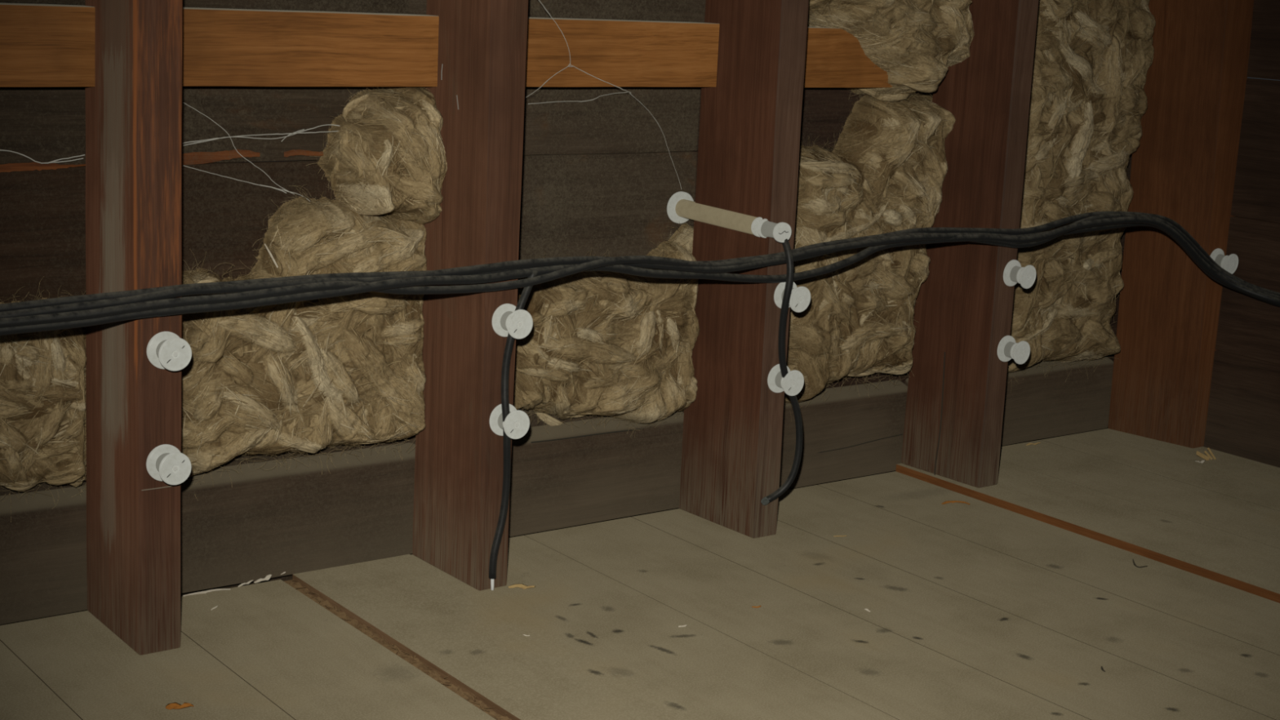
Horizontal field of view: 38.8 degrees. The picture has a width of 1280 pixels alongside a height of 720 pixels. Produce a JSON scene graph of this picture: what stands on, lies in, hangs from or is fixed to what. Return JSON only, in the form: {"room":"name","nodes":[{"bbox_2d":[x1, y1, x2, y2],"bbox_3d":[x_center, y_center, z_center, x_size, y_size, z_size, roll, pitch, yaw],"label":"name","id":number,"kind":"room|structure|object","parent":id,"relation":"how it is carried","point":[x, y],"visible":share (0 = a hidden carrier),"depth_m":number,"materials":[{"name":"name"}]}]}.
{"room":"attic","nodes":[
{"label":"attic","id":0,"kind":"room"},
{"bbox_2d":[0,0,1132,625],"bbox_3d":[-0.137,-0.254,2.280,2.421,1.000,0.027,-6,15,-36],"label":"wall","id":1,"kind":"structure","parent":0,"point":[600,172],"depth_m":2.08,"materials":[{"name":"brown wood"}]},
{"bbox_2d":[0,149,84,164],"bbox_3d":[-0.628,-0.213,1.893,0.101,0.016,0.006,-6,15,-36],"label":"cobweb","id":2,"kind":"object","parent":1,"relation":"attached to","point":[54,161],"visible":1,"depth_m":1.90,"materials":[{"name":"grey fabric"}]},
{"bbox_2d":[182,102,293,194],"bbox_3d":[-0.447,-0.235,2.029,0.134,0.105,0.001,-6,15,-36],"label":"cobweb","id":3,"kind":"object","parent":1,"relation":"attached to","point":[183,102],"visible":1,"depth_m":2.03,"materials":[{"name":"grey fabric"}]},
{"bbox_2d":[182,124,349,146],"bbox_3d":[-0.421,-0.253,2.043,0.196,0.022,0.029,-4,14,-28],"label":"cobweb","id":4,"kind":"object","parent":1,"relation":"attached to","point":[300,131],"visible":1,"depth_m":2.05,"materials":[{"name":"grey fabric"}]},
{"bbox_2d":[315,86,445,230],"bbox_3d":[-0.285,-0.230,2.091,0.174,0.217,0.107,-6,15,-36],"label":"insulation batt","id":5,"kind":"object","parent":1,"relation":"attached to","point":[390,158],"visible":0.93,"depth_m":2.07,"materials":[{"name":"beige fabric"}]},
{"bbox_2d":[0,357,1113,624],"bbox_3d":[-0.167,0.157,2.326,2.356,0.134,0.035,-6,15,-36],"label":"baseboard","id":6,"kind":"structure","parent":1,"relation":"attached to","point":[289,520],"depth_m":2.22,"materials":[{"name":"brown wood"}]},
{"bbox_2d":[0,279,86,519],"bbox_3d":[-0.656,0.046,1.906,0.244,0.257,0.058,-6,15,-36],"label":"insulation batt","id":7,"kind":"object","parent":6,"relation":"on","point":[43,374],"visible":0.66,"depth_m":1.91,"materials":[{"name":"beige fabric"}]},
{"bbox_2d":[180,182,426,494],"bbox_3d":[-0.378,-0.032,2.086,0.388,0.349,0.079,-6,15,-36],"label":"insulation batt","id":8,"kind":"object","parent":6,"relation":"on","point":[299,378],"visible":0.78,"depth_m":2.07,"materials":[{"name":"beige fabric"}]},
{"bbox_2d":[182,164,314,204],"bbox_3d":[-0.436,-0.195,2.035,0.151,0.049,0.022,-6,15,-36],"label":"cobweb","id":9,"kind":"object","parent":8,"relation":"attached to","point":[183,165],"visible":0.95,"depth_m":2.05,"materials":[{"name":"grey fabric"}]},
{"bbox_2d":[264,243,278,266],"bbox_3d":[-0.412,-0.117,2.030,0.002,0.031,0.030,6,13,17],"label":"straw","id":10,"kind":"object","parent":8,"relation":"in","point":[268,251],"visible":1,"depth_m":2.03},
{"bbox_2d":[513,220,699,437],"bbox_3d":[-0.035,-0.036,2.348,0.365,0.312,0.084,-6,15,-36],"label":"insulation batt","id":11,"kind":"object","parent":6,"relation":"on","point":[620,346],"visible":0.84,"depth_m":2.33,"materials":[{"name":"beige fabric"}]},
{"bbox_2d":[1007,0,1155,387],"bbox_3d":[0.667,-0.376,2.799,0.380,0.865,0.088,-6,15,-36],"label":"insulation batt","id":12,"kind":"object","parent":6,"relation":"on","point":[1087,105],"visible":0.81,"depth_m":2.79,"materials":[{"name":"beige fabric"}]},
{"bbox_2d":[0,216,1279,335],"bbox_3d":[0.334,-0.036,2.262,2.146,0.221,0.736,0,12,-12],"label":"cable","id":13,"kind":"object","parent":1,"relation":"attached to","point":[526,273],"visible":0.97,"depth_m":2.13,"materials":[{"name":"rubber"}]},
{"bbox_2d":[0,222,1279,328],"bbox_3d":[0.328,-0.038,2.268,2.140,0.203,0.745,0,12,-13],"label":"cable","id":14,"kind":"object","parent":1,"relation":"attached to","point":[335,285],"visible":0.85,"depth_m":2.01,"materials":[{"name":"rubber"}]},
{"bbox_2d":[0,213,1279,311],"bbox_3d":[0.330,-0.059,2.270,2.142,0.187,0.741,0,12,-12],"label":"cable","id":15,"kind":"object","parent":1,"relation":"attached to","point":[84,298],"visible":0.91,"depth_m":2.04,"materials":[{"name":"rubber"}]},
{"bbox_2d":[0,211,1279,318],"bbox_3d":[0.325,-0.072,2.272,2.137,0.166,0.751,0,12,-13],"label":"cable","id":16,"kind":"object","parent":1,"relation":"attached to","point":[240,287],"visible":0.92,"depth_m":2.00,"materials":[{"name":"rubber"}]},
{"bbox_2d":[629,93,681,189],"bbox_3d":[0.014,-0.283,2.358,0.019,0.131,0.129,11,15,34],"label":"cobweb","id":17,"kind":"object","parent":1,"relation":"attached to","point":[629,93],"visible":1,"depth_m":2.38,"materials":[{"name":"grey fabric"}]},
{"bbox_2d":[784,92,954,423],"bbox_3d":[0.316,-0.155,2.580,0.365,0.491,0.094,-6,15,-36],"label":"insulation batt","id":18,"kind":"object","parent":1,"relation":"attached to","point":[885,171],"visible":0.84,"depth_m":2.54,"materials":[{"name":"beige fabric"}]},
{"bbox_2d":[0,428,1279,719],"bbox_3d":[0.329,0.391,1.746,2.420,0.056,1.660,-6,15,-36],"label":"floor","id":19,"kind":"structure","parent":0,"point":[1011,602],"depth_m":2.05,"materials":[{"name":"brown wood"}]},
{"bbox_2d":[84,0,182,655],"bbox_3d":[-0.518,-0.176,1.849,0.054,0.950,0.155,-6,15,-36],"label":"stud","id":20,"kind":"object","parent":19,"relation":"on","point":[134,107],"visible":0.91,"depth_m":1.84,"materials":[{"name":"brown wood"}]},
{"bbox_2d":[0,1,95,86],"bbox_3d":[-0.821,-0.297,1.686,0.626,0.081,0.068,-6,15,-36],"label":"board","id":21,"kind":"object","parent":20,"relation":"attached to","point":[42,44],"visible":1,"depth_m":1.81,"materials":[{"name":"orange wood"}]},
{"bbox_2d":[146,444,191,484],"bbox_3d":[-0.475,0.107,1.834,0.038,0.038,0.031,-6,13,-36],"label":"insulator","id":22,"kind":"object","parent":20,"relation":"attached to","point":[166,463],"visible":1,"depth_m":1.83,"materials":[{"name":"ceramic"}]},
{"bbox_2d":[146,331,191,371],"bbox_3d":[-0.468,-0.007,1.810,0.038,0.038,0.033,-5,14,-34],"label":"insulator","id":23,"kind":"object","parent":20,"relation":"attached to","point":[165,349],"visible":1,"depth_m":1.80,"materials":[{"name":"ceramic"}]},
{"bbox_2d":[182,6,439,87],"bbox_3d":[-0.394,-0.345,2.003,0.362,0.081,0.068,-6,15,-36],"label":"board","id":24,"kind":"object","parent":20,"relation":"attached to","point":[222,46],"visible":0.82,"depth_m":1.98,"materials":[{"name":"orange wood"}]},
{"bbox_2d":[165,702,194,709],"bbox_3d":[-0.443,0.333,1.747,0.026,0.005,0.016,6,12,14],"label":"scrap","id":25,"kind":"object","parent":19,"relation":"on","point":[172,705],"visible":1,"depth_m":1.75,"materials":[{"name":"orange wood"}]},
{"bbox_2d":[182,588,230,596],"bbox_3d":[-0.494,0.264,2.067,0.055,0.002,0.009,-4,14,-30],"label":"paper shred","id":26,"kind":"object","parent":19,"relation":"on","point":[216,589],"visible":1,"depth_m":2.07,"materials":[{"name":"white paper"}]},
{"bbox_2d":[237,579,253,586],"bbox_3d":[-0.456,0.258,2.099,0.005,0.003,0.023,11,14,33],"label":"paper shred","id":27,"kind":"object","parent":19,"relation":"on","point":[250,581],"visible":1,"depth_m":2.10,"materials":[{"name":"white paper"}]},
{"bbox_2d":[253,574,271,582],"bbox_3d":[-0.438,0.255,2.114,0.010,0.005,0.025,11,14,33],"label":"paper shred","id":28,"kind":"object","parent":19,"relation":"on","point":[268,577],"visible":1,"depth_m":2.11,"materials":[{"name":"white paper"}]},
{"bbox_2d":[412,0,528,591],"bbox_3d":[-0.198,-0.211,2.086,0.054,0.950,0.155,-6,15,-36],"label":"stud","id":29,"kind":"object","parent":19,"relation":"on","point":[479,93],"visible":0.81,"depth_m":2.08,"materials":[{"name":"wood"}]},
{"bbox_2d":[488,404,529,439],"bbox_3d":[-0.148,0.071,2.076,0.038,0.038,0.031,-6,14,-36],"label":"insulator","id":30,"kind":"object","parent":29,"relation":"attached to","point":[516,424],"visible":0.98,"depth_m":2.07,"materials":[{"name":"ceramic"}]},
{"bbox_2d":[492,303,533,338],"bbox_3d":[-0.143,-0.043,2.051,0.038,0.038,0.031,-6,14,-37],"label":"insulator","id":31,"kind":"object","parent":29,"relation":"attached to","point":[518,324],"visible":1,"depth_m":2.05,"materials":[{"name":"ceramic"}]},
{"bbox_2d":[488,269,537,590],"bbox_3d":[-0.145,0.084,2.085,0.048,0.379,0.020,-6,15,-36],"label":"cable","id":32,"kind":"object","parent":31,"relation":"attached to","point":[525,294],"visible":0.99,"depth_m":2.08,"materials":[{"name":"rubber"}]},
{"bbox_2d":[507,583,535,589],"bbox_3d":[-0.139,0.266,2.136,0.032,0.004,0.015,4,12,4],"label":"chip","id":33,"kind":"object","parent":19,"relation":"on","point":[519,585],"visible":1,"depth_m":2.13,"materials":[{"name":"beige wood"}]},
{"bbox_2d":[679,0,808,537],"bbox_3d":[0.136,-0.247,2.334,0.053,0.950,0.155,-6,15,-36],"label":"stud","id":34,"kind":"object","parent":19,"relation":"on","point":[749,123],"visible":0.91,"depth_m":2.33,"materials":[{"name":"brown wood"}]},
{"bbox_2d":[524,16,719,87],"bbox_3d":[-0.068,-0.381,2.244,0.374,0.081,0.068,-6,15,-36],"label":"board","id":35,"kind":"object","parent":34,"relation":"attached to","point":[618,52],"visible":0.69,"depth_m":2.24,"materials":[{"name":"orange wood"}]},
{"bbox_2d":[524,0,631,104],"bbox_3d":[-0.081,-0.381,2.230,0.174,0.138,0.074,-6,15,-36],"label":"cobweb","id":36,"kind":"object","parent":35,"relation":"attached to","point":[539,0],"visible":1,"depth_m":2.20,"materials":[{"name":"grey fabric"}]},
{"bbox_2d":[666,191,791,242],"bbox_3d":[0.116,-0.181,2.341,0.043,0.043,0.216,-6,16,-36],"label":"tube","id":37,"kind":"object","parent":34,"relation":"attached to","point":[681,206],"visible":1,"depth_m":2.34,"materials":[{"name":"beige ceramic"}]},
{"bbox_2d":[760,238,802,505],"bbox_3d":[0.184,0.011,2.316,0.037,0.367,0.062,11,15,34],"label":"cable","id":38,"kind":"object","parent":37,"relation":"attached to","point":[789,260],"visible":1,"depth_m":2.31,"materials":[{"name":"rubber"}]},
{"bbox_2d":[767,364,804,395],"bbox_3d":[0.187,0.026,2.323,0.038,0.038,0.031,-6,16,-37],"label":"insulator","id":39,"kind":"object","parent":34,"relation":"attached to","point":[793,383],"visible":0.97,"depth_m":2.32,"materials":[{"name":"ceramic"}]},
{"bbox_2d":[773,281,810,312],"bbox_3d":[0.194,-0.081,2.302,0.038,0.038,0.034,-7,15,-38],"label":"insulator","id":40,"kind":"object","parent":34,"relation":"attached to","point":[800,297],"visible":0.8,"depth_m":2.29,"materials":[{"name":"ceramic"}]},
{"bbox_2d":[803,26,892,87],"bbox_3d":[0.256,-0.415,2.485,0.356,0.080,0.068,-6,15,-36],"label":"board","id":41,"kind":"object","parent":34,"relation":"attached to","point":[826,64],"visible":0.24,"depth_m":2.45,"materials":[{"name":"orange wood"}]},
{"bbox_2d":[807,0,974,106],"bbox_3d":[0.319,-0.526,2.466,0.436,0.389,0.135,-6,15,-36],"label":"insulation batt","id":42,"kind":"object","parent":41,"relation":"on","point":[917,42],"visible":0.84,"depth_m":2.47,"materials":[{"name":"beige fabric"}]},
{"bbox_2d":[942,500,970,504],"bbox_3d":[0.446,0.202,2.573,0.042,0.004,0.020,2,12,-3],"label":"chip","id":43,"kind":"object","parent":19,"relation":"on","point":[952,501],"visible":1,"depth_m":2.57,"materials":[{"name":"brown wood"}]},
{"bbox_2d":[901,0,1038,487],"bbox_3d":[0.478,-0.287,2.587,0.050,0.944,0.155,-6,15,-36],"label":"stud","id":44,"kind":"object","parent":19,"relation":"on","point":[954,411],"visible":0.77,"depth_m":2.59,"materials":[{"name":"brown wood"}]},
{"bbox_2d":[997,335,1030,364],"bbox_3d":[0.531,-0.013,2.578,0.038,0.038,0.031,-7,17,-40],"label":"insulator","id":45,"kind":"object","parent":44,"relation":"attached to","point":[1007,348],"visible":1,"depth_m":2.57,"materials":[{"name":"ceramic"}]},
{"bbox_2d":[1003,259,1035,288],"bbox_3d":[0.535,-0.120,2.554,0.038,0.038,0.033,-8,16,-42],"label":"insulator","id":46,"kind":"object","parent":44,"relation":"attached to","point":[1013,273],"visible":1,"depth_m":2.55,"materials":[{"name":"ceramic"}]},
{"bbox_2d":[1132,559,1147,567],"bbox_3d":[0.638,0.262,2.337,0.016,0.003,0.034,-2,13,-22],"label":"splinter","id":47,"kind":"object","parent":19,"relation":"on","point":[1134,563],"visible":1,"depth_m":2.33,"materials":[{"name":"grey"}]},
{"bbox_2d":[1108,0,1253,448],"bbox_3d":[0.865,-0.332,2.874,0.122,0.939,0.155,-6,15,-36],"label":"stud","id":48,"kind":"object","parent":19,"relation":"on","point":[1183,171],"visible":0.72,"depth_m":2.87,"materials":[{"name":"brown wood"}]},
{"bbox_2d":[1209,248,1238,274],"bbox_3d":[0.912,-0.154,2.836,0.038,0.038,0.034,-7,16,-40],"label":"insulator","id":49,"kind":"object","parent":48,"relation":"attached to","point":[1229,263],"visible":0.82,"depth_m":2.83,"materials":[{"name":"ceramic"}]},
{"bbox_2d":[1196,450,1208,460],"bbox_3d":[0.879,0.150,2.837,0.028,0.018,0.003,-2,13,-23],"label":"splinter","id":50,"kind":"object","parent":19,"relation":"on","point":[1199,454],"visible":1,"depth_m":2.83,"materials":[{"name":"beige wood"}]},
{"bbox_2d":[1204,450,1212,459],"bbox_3d":[0.891,0.149,2.846,0.014,0.012,0.007,11,14,33],"label":"splinter","id":51,"kind":"object","parent":19,"relation":"on","point":[1205,451],"visible":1,"depth_m":2.85,"materials":[{"name":"beige wood"}]},
{"bbox_2d":[1207,447,1216,459],"bbox_3d":[0.897,0.147,2.848,0.015,0.016,0.007,14,16,42],"label":"splinter","id":52,"kind":"object","parent":19,"relation":"on","point":[1208,448],"visible":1,"depth_m":2.85,"materials":[{"name":"brown wood"}]},
{"bbox_2d":[1202,0,1279,467],"bbox_3d":[1.311,-0.208,2.351,0.023,1.019,1.661,-6,15,-36],"label":"wall","id":53,"kind":"structure","parent":0,"point":[1243,417],"depth_m":2.82,"materials":[{"name":"brown wood"}]}
]}

